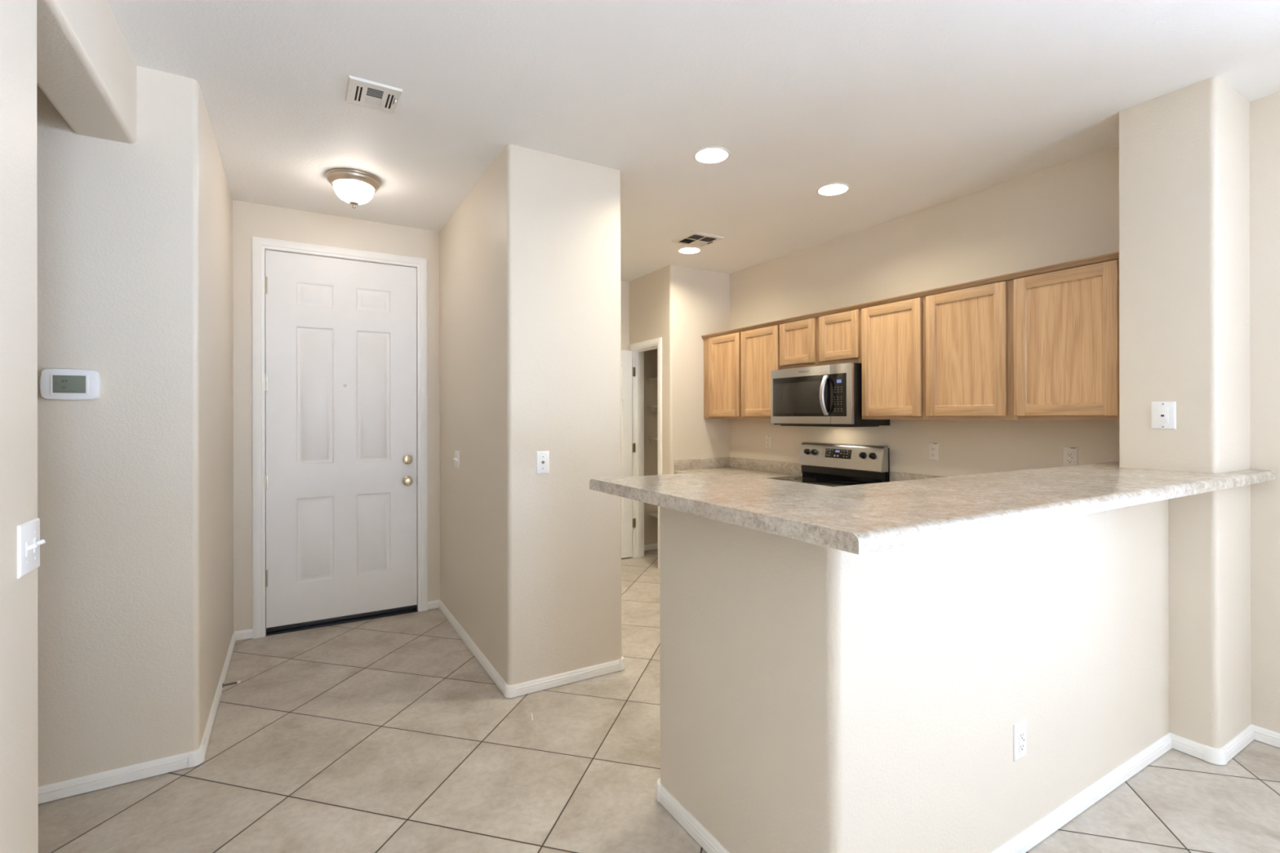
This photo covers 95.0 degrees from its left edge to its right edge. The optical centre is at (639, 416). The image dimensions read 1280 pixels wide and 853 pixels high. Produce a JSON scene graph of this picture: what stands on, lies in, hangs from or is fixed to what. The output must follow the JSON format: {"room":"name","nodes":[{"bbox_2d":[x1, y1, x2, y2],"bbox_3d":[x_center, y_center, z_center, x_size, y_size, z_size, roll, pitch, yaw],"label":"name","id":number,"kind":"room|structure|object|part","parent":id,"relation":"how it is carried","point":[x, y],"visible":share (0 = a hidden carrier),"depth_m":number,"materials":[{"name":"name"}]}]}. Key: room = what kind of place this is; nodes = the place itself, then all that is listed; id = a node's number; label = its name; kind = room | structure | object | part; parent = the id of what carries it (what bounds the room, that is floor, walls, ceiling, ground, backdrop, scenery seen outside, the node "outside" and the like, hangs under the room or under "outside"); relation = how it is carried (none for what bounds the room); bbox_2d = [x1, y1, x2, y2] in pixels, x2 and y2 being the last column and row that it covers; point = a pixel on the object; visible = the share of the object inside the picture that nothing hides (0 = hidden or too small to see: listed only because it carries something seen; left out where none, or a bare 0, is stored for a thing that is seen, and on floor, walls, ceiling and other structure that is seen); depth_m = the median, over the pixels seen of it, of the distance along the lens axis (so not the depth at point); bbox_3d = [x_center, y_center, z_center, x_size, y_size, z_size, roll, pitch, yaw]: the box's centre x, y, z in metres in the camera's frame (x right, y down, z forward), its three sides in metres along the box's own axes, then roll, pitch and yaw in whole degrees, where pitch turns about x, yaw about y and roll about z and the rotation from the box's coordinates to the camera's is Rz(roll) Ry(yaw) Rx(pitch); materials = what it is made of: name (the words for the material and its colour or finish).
{"room":"open-plan kitchen","nodes":[
{"label":"open-plan kitchen","id":0,"kind":"room"},
{"bbox_2d":[0,0,137,852],"bbox_3d":[-0.571,0.018,-2.113,2.075,2.745,8.935,0,0,-30],"label":"wall","id":1,"kind":"structure","parent":0,"point":[19,718],"depth_m":1.32,"materials":[{"name":"paint"}]},
{"bbox_2d":[17,517,45,578],"bbox_3d":[-1.381,0.296,1.336,0.023,0.116,0.116,0,0,-30],"label":"light switch","id":2,"kind":"object","parent":1,"relation":"attached to","point":[28,542],"visible":1,"depth_m":1.32,"materials":[{"name":"white plastic"}]},
{"bbox_2d":[36,66,233,786],"bbox_3d":[-3.164,0.024,2.488,2.265,2.745,1.645,0,0,-30],"label":"wall","id":3,"kind":"structure","parent":0,"point":[135,481],"depth_m":2.26,"materials":[{"name":"paint"}]},
{"bbox_2d":[39,368,101,400],"bbox_3d":[-2.086,-0.118,2.148,0.164,0.117,0.032,0,0,-30],"label":"thermostat","id":4,"kind":"object","parent":3,"relation":"attached to","point":[55,384],"visible":1,"depth_m":2.14,"materials":[{"name":"white plastic"}]},
{"bbox_2d":[38,628,253,804],"bbox_3d":[-3.078,1.365,2.446,2.366,0.058,1.520,0,0,-30],"label":"baseboard","id":5,"kind":"structure","parent":3,"relation":"attached to","point":[55,791],"depth_m":2.26,"materials":[{"name":"white paint"}]},
{"bbox_2d":[222,680,240,687],"bbox_3d":[-2.086,1.363,2.994,0.077,0.020,0.020,0,0,-30],"label":"door stop","id":6,"kind":"object","parent":3,"relation":"attached to","point":[237,682],"visible":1,"depth_m":2.99,"materials":[{"name":"metal"}]},
{"bbox_3d":[-2.092,1.363,2.990,0.062,0.020,0.020,0,0,-30],"label":"rod","id":7,"kind":"part","parent":6,"relation":"part of","materials":[{"name":"metal"}]},
{"bbox_2d":[232,200,439,631],"bbox_3d":[-2.033,0.023,4.025,1.282,2.745,0.140,0,0,-30],"label":"wall","id":8,"kind":"structure","parent":0,"point":[250,220],"depth_m":3.78,"materials":[{"name":"paint"}]},
{"bbox_2d":[252,236,427,638],"bbox_3d":[-2.009,0.129,3.997,1.054,2.532,0.210,0,0,-30],"label":"door","id":9,"kind":"structure","parent":8,"relation":"in","point":[340,335],"depth_m":3.94,"materials":[{"name":"white paint"}]},
{"bbox_3d":[-1.638,0.454,4.143,0.068,0.068,0.079,0,0,-30],"label":"knob","id":10,"kind":"part","parent":9,"relation":"part of","materials":[{"name":"gold metal"}]},
{"bbox_2d":[439,144,621,684],"bbox_3d":[-0.977,0.021,4.090,0.646,2.745,2.377,0,0,-30],"label":"wall","id":11,"kind":"structure","parent":0,"point":[530,278],"depth_m":3.10,"materials":[{"name":"paint"}]},
{"bbox_2d":[453,450,459,469],"bbox_3d":[-1.195,0.279,3.803,0.023,0.116,0.116,0,0,-30],"label":"light switch","id":12,"kind":"object","parent":11,"relation":"attached to","point":[456,458],"visible":1,"depth_m":3.78,"materials":[{"name":"white plastic"}]},
{"bbox_2d":[427,600,624,697],"bbox_3d":[-0.813,1.361,4.378,1.444,0.058,2.968,0,0,0],"label":"baseboard","id":13,"kind":"structure","parent":11,"relation":"attached to","point":[513,691],"depth_m":3.10,"materials":[{"name":"white paint"}]},
{"bbox_2d":[536,450,549,474],"bbox_3d":[-0.493,0.234,2.986,0.070,0.116,0.017,0,0,-30],"label":"plate","id":14,"kind":"object","parent":11,"relation":"attached to","point":[542,457],"visible":1,"depth_m":2.99,"materials":[{"name":"white plastic"}]},
{"bbox_2d":[621,280,629,351],"bbox_3d":[-0.678,0.021,5.598,1.497,2.745,0.120,0,0,-30],"label":"wall","id":15,"kind":"structure","parent":0,"point":[624,284],"depth_m":5.84,"materials":[{"name":"paint"}]},
{"bbox_2d":[644,349,657,545],"bbox_3d":[0.150,0.019,6.212,0.592,2.745,0.100,0,0,-30],"label":"wall","id":16,"kind":"structure","parent":0,"point":[651,426],"depth_m":6.13,"materials":[{"name":"paint"}]},
{"bbox_2d":[644,542,657,551],"bbox_3d":[0.179,1.360,6.162,0.557,0.056,0.013,0,0,-30],"label":"baseboard","id":17,"kind":"structure","parent":16,"relation":"attached to","point":[652,546],"depth_m":6.12,"materials":[{"name":"white paint"}]},
{"bbox_2d":[647,377,657,384],"bbox_3d":[0.434,-0.369,5.885,0.392,0.060,0.750,0,0,-30],"label":"shelf","id":18,"kind":"object","parent":16,"relation":"attached to","point":[652,380],"visible":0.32,"depth_m":6.11,"materials":[{"name":"white wood"}]},
{"bbox_2d":[647,405,657,411],"bbox_3d":[0.434,-0.084,5.885,0.392,0.060,0.750,0,0,-30],"label":"shelf","id":19,"kind":"object","parent":16,"relation":"attached to","point":[652,408],"visible":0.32,"depth_m":6.12,"materials":[{"name":"white wood"}]},
{"bbox_2d":[647,512,657,519],"bbox_3d":[0.436,1.036,5.885,0.392,0.060,0.750,0,0,-30],"label":"shelf","id":20,"kind":"object","parent":16,"relation":"attached to","point":[652,515],"visible":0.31,"depth_m":6.08,"materials":[{"name":"white wood"}]},
{"bbox_2d":[647,437,657,443],"bbox_3d":[0.435,0.246,5.885,0.392,0.060,0.750,0,0,-30],"label":"shelf","id":21,"kind":"object","parent":16,"relation":"attached to","point":[652,440],"visible":0.27,"depth_m":6.11,"materials":[{"name":"white wood"}]},
{"bbox_2d":[38,548,1279,852],"bbox_3d":[2.319,1.446,1.042,10.550,0.120,11.750,0,0,-30],"label":"floor","id":22,"kind":"structure","parent":0,"point":[387,734],"depth_m":2.26,"materials":[{"name":"tile"}]},
{"bbox_2d":[765,441,889,486],"bbox_3d":[1.227,0.795,4.197,0.714,1.187,0.760,0,0,-30],"label":"range","id":23,"kind":"object","parent":22,"relation":"on","point":[829,464],"visible":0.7,"depth_m":4.27,"materials":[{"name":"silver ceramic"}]},
{"bbox_3d":[1.301,0.272,4.592,0.034,0.046,0.046,12,-6,-30],"label":"control knob","id":24,"kind":"part","parent":23,"relation":"part of","materials":[{"name":"black plastic"}]},
{"bbox_3d":[1.338,0.271,4.530,0.034,0.046,0.046,12,-6,-30],"label":"control knob","id":25,"kind":"part","parent":23,"relation":"part of","materials":[{"name":"black plastic"}]},
{"bbox_2d":[765,475,868,486],"bbox_3d":[1.226,0.475,4.197,0.590,0.018,0.760,0,0,-30],"label":"cooktop","id":26,"kind":"object","parent":23,"relation":"in","point":[823,480],"depth_m":4.29,"materials":[{"name":"black glass"}]},
{"bbox_3d":[1.466,0.274,4.343,0.003,0.068,0.240,12,-6,-30],"label":"touch panel","id":27,"kind":"part","parent":23,"relation":"part of","materials":[{"name":"black glass"}]},
{"bbox_3d":[1.566,0.271,4.142,0.034,0.046,0.046,12,-6,-30],"label":"control knob","id":28,"kind":"part","parent":23,"relation":"part of","materials":[{"name":"black plastic"}]},
{"bbox_3d":[1.607,0.271,4.071,0.034,0.046,0.046,12,-6,-30],"label":"control knob","id":29,"kind":"part","parent":23,"relation":"part of","materials":[{"name":"black plastic"}]},
{"bbox_3d":[0.854,0.952,4.967,0.598,0.875,0.942,0,0,-30],"label":"base cabinet","id":30,"kind":"object","parent":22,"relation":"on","visible":0},
{"bbox_2d":[673,457,802,478],"bbox_3d":[0.826,0.448,4.975,0.640,0.132,0.982,0,0,-30],"label":"countertop","id":31,"kind":"structure","parent":30,"relation":"on","point":[740,466],"depth_m":5.22,"materials":[{"name":"stone"}]},
{"bbox_3d":[1.845,0.950,3.281,0.598,0.875,1.442,0,0,-30],"label":"base cabinet","id":32,"kind":"object","parent":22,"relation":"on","visible":0},
{"bbox_2d":[889,471,942,481],"bbox_3d":[1.827,0.445,3.271,0.640,0.132,1.442,0,0,-30],"label":"countertop","id":33,"kind":"structure","parent":32,"relation":"on","point":[894,476],"depth_m":3.93,"materials":[{"name":"stone"}]},
{"bbox_2d":[629,265,729,475],"bbox_3d":[0.377,0.018,5.726,0.692,2.745,0.768,0,0,-30],"label":"wall","id":34,"kind":"structure","parent":0,"point":[679,305],"depth_m":5.35,"materials":[{"name":"paint"}]},
{"bbox_2d":[621,337,662,568],"bbox_3d":[-0.096,0.335,5.504,0.578,2.113,0.582,0,0,-30],"label":"door","id":35,"kind":"structure","parent":34,"relation":"in","point":[633,360],"depth_m":5.76,"materials":[{"name":"white paint"}]},
{"bbox_2d":[106,0,1279,281],"bbox_3d":[2.314,-1.429,1.042,10.550,0.140,11.750,0,0,-30],"label":"ceiling","id":36,"kind":"structure","parent":0,"point":[913,106],"depth_m":2.42,"materials":[{"name":"paint"}]},
{"bbox_2d":[325,168,381,208],"bbox_3d":[-1.623,-1.267,3.328,0.284,0.168,0.284,0,0,-30],"label":"dome light","id":37,"kind":"object","parent":36,"relation":"attached to","point":[353,187],"visible":1,"depth_m":3.25,"materials":[{"name":"white glass"}]},
{"bbox_3d":[-1.623,-1.267,3.328,0.208,0.107,0.208,0,0,-30],"label":"lamp shade","id":38,"kind":"part","parent":37,"relation":"part of","materials":[{"name":"white glass"}]},
{"bbox_2d":[345,75,403,113],"bbox_3d":[-1.119,-1.341,2.461,0.201,0.022,0.206,0,0,-30],"label":"ceiling vent","id":39,"kind":"object","parent":36,"relation":"in","point":[360,91],"visible":1,"depth_m":2.45,"materials":[{"name":"metal"}]},
{"bbox_2d":[677,246,701,253],"bbox_3d":[0.402,-1.384,4.768,0.192,0.072,0.192,0,0,-30],"label":"recessed light","id":40,"kind":"object","parent":36,"relation":"in","point":[689,250],"visible":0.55,"depth_m":4.82,"materials":[{"name":"white"}]},
{"bbox_2d":[671,231,724,247],"bbox_3d":[0.439,-1.347,4.474,0.286,0.014,0.290,0,0,-30],"label":"ceiling vent","id":41,"kind":"object","parent":36,"relation":"in","point":[694,238],"visible":1,"depth_m":4.46,"materials":[{"name":"metal"}]},
{"bbox_2d":[693,146,730,164],"bbox_3d":[0.371,-1.385,3.036,0.192,0.072,0.192,0,0,-30],"label":"recessed light","id":42,"kind":"object","parent":36,"relation":"in","point":[708,155],"visible":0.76,"depth_m":3.08,"materials":[{"name":"white"}]},
{"bbox_2d":[816,182,849,195],"bbox_3d":[1.151,-1.386,3.494,0.192,0.072,0.192,0,0,-30],"label":"recessed light","id":43,"kind":"object","parent":36,"relation":"in","point":[834,188],"visible":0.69,"depth_m":3.54,"materials":[{"name":"white"}]},
{"bbox_2d":[659,499,1168,852],"bbox_3d":[1.153,0.828,2.309,2.045,1.120,0.815,0,0,-30],"label":"wall","id":44,"kind":"structure","parent":0,"point":[815,698],"depth_m":1.75,"materials":[{"name":"paint"}]},
{"bbox_2d":[589,462,1275,554],"bbox_3d":[1.242,0.248,2.327,2.604,0.040,1.215,0,0,-30],"label":"bar","id":45,"kind":"object","parent":44,"relation":"on","point":[870,517],"visible":0.97,"depth_m":1.68,"materials":[{"name":"stone"}]},
{"bbox_2d":[1013,718,1026,761],"bbox_3d":[1.212,1.029,1.865,0.072,0.116,0.009,0,0,-30],"label":"wall outlet","id":46,"kind":"object","parent":44,"relation":"attached to","point":[1020,727],"visible":1,"depth_m":1.86,"materials":[{"name":"white plastic"}]},
{"bbox_2d":[1018,728,1024,752],"bbox_3d":[1.213,1.029,1.863,0.033,0.067,0.003,0,0,-30],"label":"receptacle","id":47,"kind":"object","parent":46,"relation":"attached to","point":[1021,731],"depth_m":1.86,"materials":[{"name":"white plastic"}]},
{"bbox_2d":[729,92,1279,733],"bbox_3d":[3.333,0.013,5.235,3.948,2.745,5.350,0,0,-30],"label":"wall","id":48,"kind":"structure","parent":0,"point":[1068,211],"depth_m":3.35,"materials":[{"name":"paint"}]},
{"bbox_2d":[703,324,780,418],"bbox_3d":[0.961,-0.351,5.051,0.328,0.739,0.987,0,0,-30],"label":"upper cabinet","id":49,"kind":"object","parent":48,"relation":"attached to","point":[738,366],"visible":0.79,"depth_m":4.95,"materials":[{"name":"brown wood"}]},
{"bbox_3d":[0.739,-0.357,5.132,0.008,0.606,0.320,0,0,-30],"label":"panel","id":50,"kind":"part","parent":49,"relation":"part of","materials":[{"name":"brown wood"}]},
{"bbox_3d":[0.736,-0.357,5.130,0.020,0.710,0.424,0,0,-30],"label":"door","id":51,"kind":"part","parent":49,"relation":"part of","materials":[{"name":"brown wood"}]},
{"bbox_3d":[0.968,-0.357,4.742,0.008,0.606,0.331,0,0,-30],"label":"panel","id":52,"kind":"part","parent":49,"relation":"part of","materials":[{"name":"brown wood"}]},
{"bbox_3d":[0.965,-0.357,4.740,0.020,0.710,0.435,0,0,-30],"label":"door","id":53,"kind":"part","parent":49,"relation":"part of","materials":[{"name":"brown wood"}]},
{"bbox_2d":[701,251,1119,338],"bbox_3d":[1.514,-0.732,4.101,0.336,0.028,3.187,0,0,-30],"label":"trim","id":54,"kind":"structure","parent":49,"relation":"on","point":[1112,256],"depth_m":3.37,"materials":[{"name":"brown wood"}]},
{"bbox_2d":[765,435,771,448],"bbox_3d":[1.115,0.219,5.106,0.009,0.116,0.070,0,0,-30],"label":"wall outlet","id":55,"kind":"object","parent":48,"relation":"attached to","point":[768,437],"visible":1,"depth_m":5.09,"materials":[{"name":"white plastic"}]},
{"bbox_2d":[779,308,862,369],"bbox_3d":[1.404,-0.540,4.297,0.328,0.364,0.760,0,0,-30],"label":"upper cabinet","id":56,"kind":"object","parent":48,"relation":"attached to","point":[837,338],"visible":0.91,"depth_m":4.16,"materials":[{"name":"brown wood"}]},
{"bbox_3d":[1.177,-0.553,4.386,0.008,0.216,0.246,0,0,-30],"label":"panel","id":57,"kind":"part","parent":56,"relation":"part of","materials":[{"name":"brown wood"}]},
{"bbox_3d":[1.174,-0.553,4.384,0.020,0.320,0.350,0,0,-30],"label":"door","id":58,"kind":"part","parent":56,"relation":"part of","materials":[{"name":"brown wood"}]},
{"bbox_2d":[770,362,889,426],"bbox_3d":[1.341,-0.142,4.265,0.465,0.430,0.759,0,0,-30],"label":"microwave","id":59,"kind":"object","parent":56,"relation":"attached to","point":[827,395],"visible":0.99,"depth_m":4.08,"materials":[{"name":"silver metal"}]},
{"bbox_3d":[1.166,-0.152,4.263,0.030,0.405,0.584,0,0,-30],"label":"door","id":60,"kind":"part","parent":59,"relation":"part of","materials":[{"name":"silver metal"}]},
{"bbox_3d":[1.160,-0.146,4.245,0.006,0.289,0.558,0,0,-30],"label":"door glass","id":61,"kind":"part","parent":59,"relation":"part of","materials":[{"name":"black glass"}]},
{"bbox_3d":[1.258,-0.147,4.011,0.064,0.273,0.032,0,0,-30],"label":"handle","id":62,"kind":"part","parent":59,"relation":"part of","materials":[{"name":"silver metal"}]},
{"bbox_3d":[1.336,-0.147,3.945,0.007,0.289,0.133,0,0,-30],"label":"touch panel","id":63,"kind":"part","parent":59,"relation":"part of","materials":[{"name":"black glass"}]},
{"bbox_3d":[1.375,-0.554,4.049,0.008,0.216,0.234,0,0,-30],"label":"panel","id":64,"kind":"part","parent":56,"relation":"part of","materials":[{"name":"brown wood"}]},
{"bbox_3d":[1.372,-0.554,4.047,0.020,0.320,0.338,0,0,-30],"label":"door","id":65,"kind":"part","parent":56,"relation":"part of","materials":[{"name":"brown wood"}]},
{"bbox_2d":[861,296,924,419],"bbox_3d":[1.712,-0.353,3.773,0.328,0.739,0.454,0,0,-30],"label":"upper cabinet","id":66,"kind":"object","parent":48,"relation":"attached to","point":[893,334],"visible":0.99,"depth_m":3.67,"materials":[{"name":"brown wood"}]},
{"bbox_3d":[1.582,-0.359,3.697,0.008,0.606,0.318,0,0,-30],"label":"panel","id":67,"kind":"part","parent":66,"relation":"part of","materials":[{"name":"brown wood"}]},
{"bbox_2d":[928,442,938,461],"bbox_3d":[1.893,0.225,3.783,0.009,0.116,0.070,0,0,-30],"label":"wall outlet","id":68,"kind":"object","parent":48,"relation":"attached to","point":[933,447],"visible":1,"depth_m":3.78,"materials":[{"name":"white plastic"}]},
{"bbox_2d":[930,446,935,457],"bbox_3d":[1.891,0.225,3.782,0.003,0.067,0.033,0,0,-30],"label":"receptacle","id":69,"kind":"object","parent":68,"relation":"attached to","point":[932,448],"depth_m":3.78,"materials":[{"name":"white plastic"}]},
{"bbox_2d":[656,724,1279,852],"bbox_3d":[3.358,1.352,2.556,6.588,0.058,1.031,0,0,-15],"label":"baseboard","id":70,"kind":"structure","parent":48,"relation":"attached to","point":[1037,832],"depth_m":2.11,"materials":[{"name":"white paint"}]},
{"bbox_2d":[924,259,1119,420],"bbox_3d":[2.077,-0.354,3.152,0.328,0.739,0.983,0,0,-30],"label":"upper cabinet","id":71,"kind":"object","parent":48,"relation":"attached to","point":[1045,346],"visible":0.94,"depth_m":2.99,"materials":[{"name":"brown wood"}]},
{"bbox_3d":[1.821,-0.360,3.291,0.008,0.606,0.346,0,0,-30],"label":"panel","id":72,"kind":"part","parent":71,"relation":"part of","materials":[{"name":"brown wood"}]},
{"bbox_3d":[1.817,-0.360,3.289,0.020,0.710,0.450,0,0,-30],"label":"door","id":73,"kind":"part","parent":71,"relation":"part of","materials":[{"name":"brown wood"}]},
{"bbox_3d":[2.070,-0.360,2.866,0.008,0.606,0.344,0,0,-30],"label":"panel","id":74,"kind":"part","parent":71,"relation":"part of","materials":[{"name":"brown wood"}]},
{"bbox_3d":[2.067,-0.360,2.865,0.020,0.710,0.448,0,0,-30],"label":"door","id":75,"kind":"part","parent":71,"relation":"part of","materials":[{"name":"brown wood"}]},
{"bbox_2d":[1062,446,1078,466],"bbox_3d":[2.285,0.216,3.114,0.009,0.116,0.070,0,0,-30],"label":"wall outlet","id":76,"kind":"object","parent":48,"relation":"attached to","point":[1070,454],"visible":0.92,"depth_m":3.11,"materials":[{"name":"white plastic"}]},
{"bbox_2d":[1066,451,1073,463],"bbox_3d":[2.283,0.216,3.114,0.003,0.067,0.033,0,0,-30],"label":"receptacle","id":77,"kind":"object","parent":76,"relation":"attached to","point":[1069,455],"depth_m":3.11,"materials":[{"name":"white plastic"}]},
{"bbox_2d":[1118,76,1250,748],"bbox_3d":[2.389,0.014,2.574,0.397,2.745,0.325,0,0,-30],"label":"wall","id":78,"kind":"structure","parent":0,"point":[1184,153],"depth_m":2.43,"materials":[{"name":"paint"}]},
{"bbox_2d":[1151,401,1176,429],"bbox_3d":[2.209,-0.006,2.477,0.011,0.116,0.082,0,0,-30],"label":"plate","id":79,"kind":"object","parent":78,"relation":"attached to","point":[1163,414],"visible":1,"depth_m":2.47,"materials":[{"name":"white plastic"}]}
]}

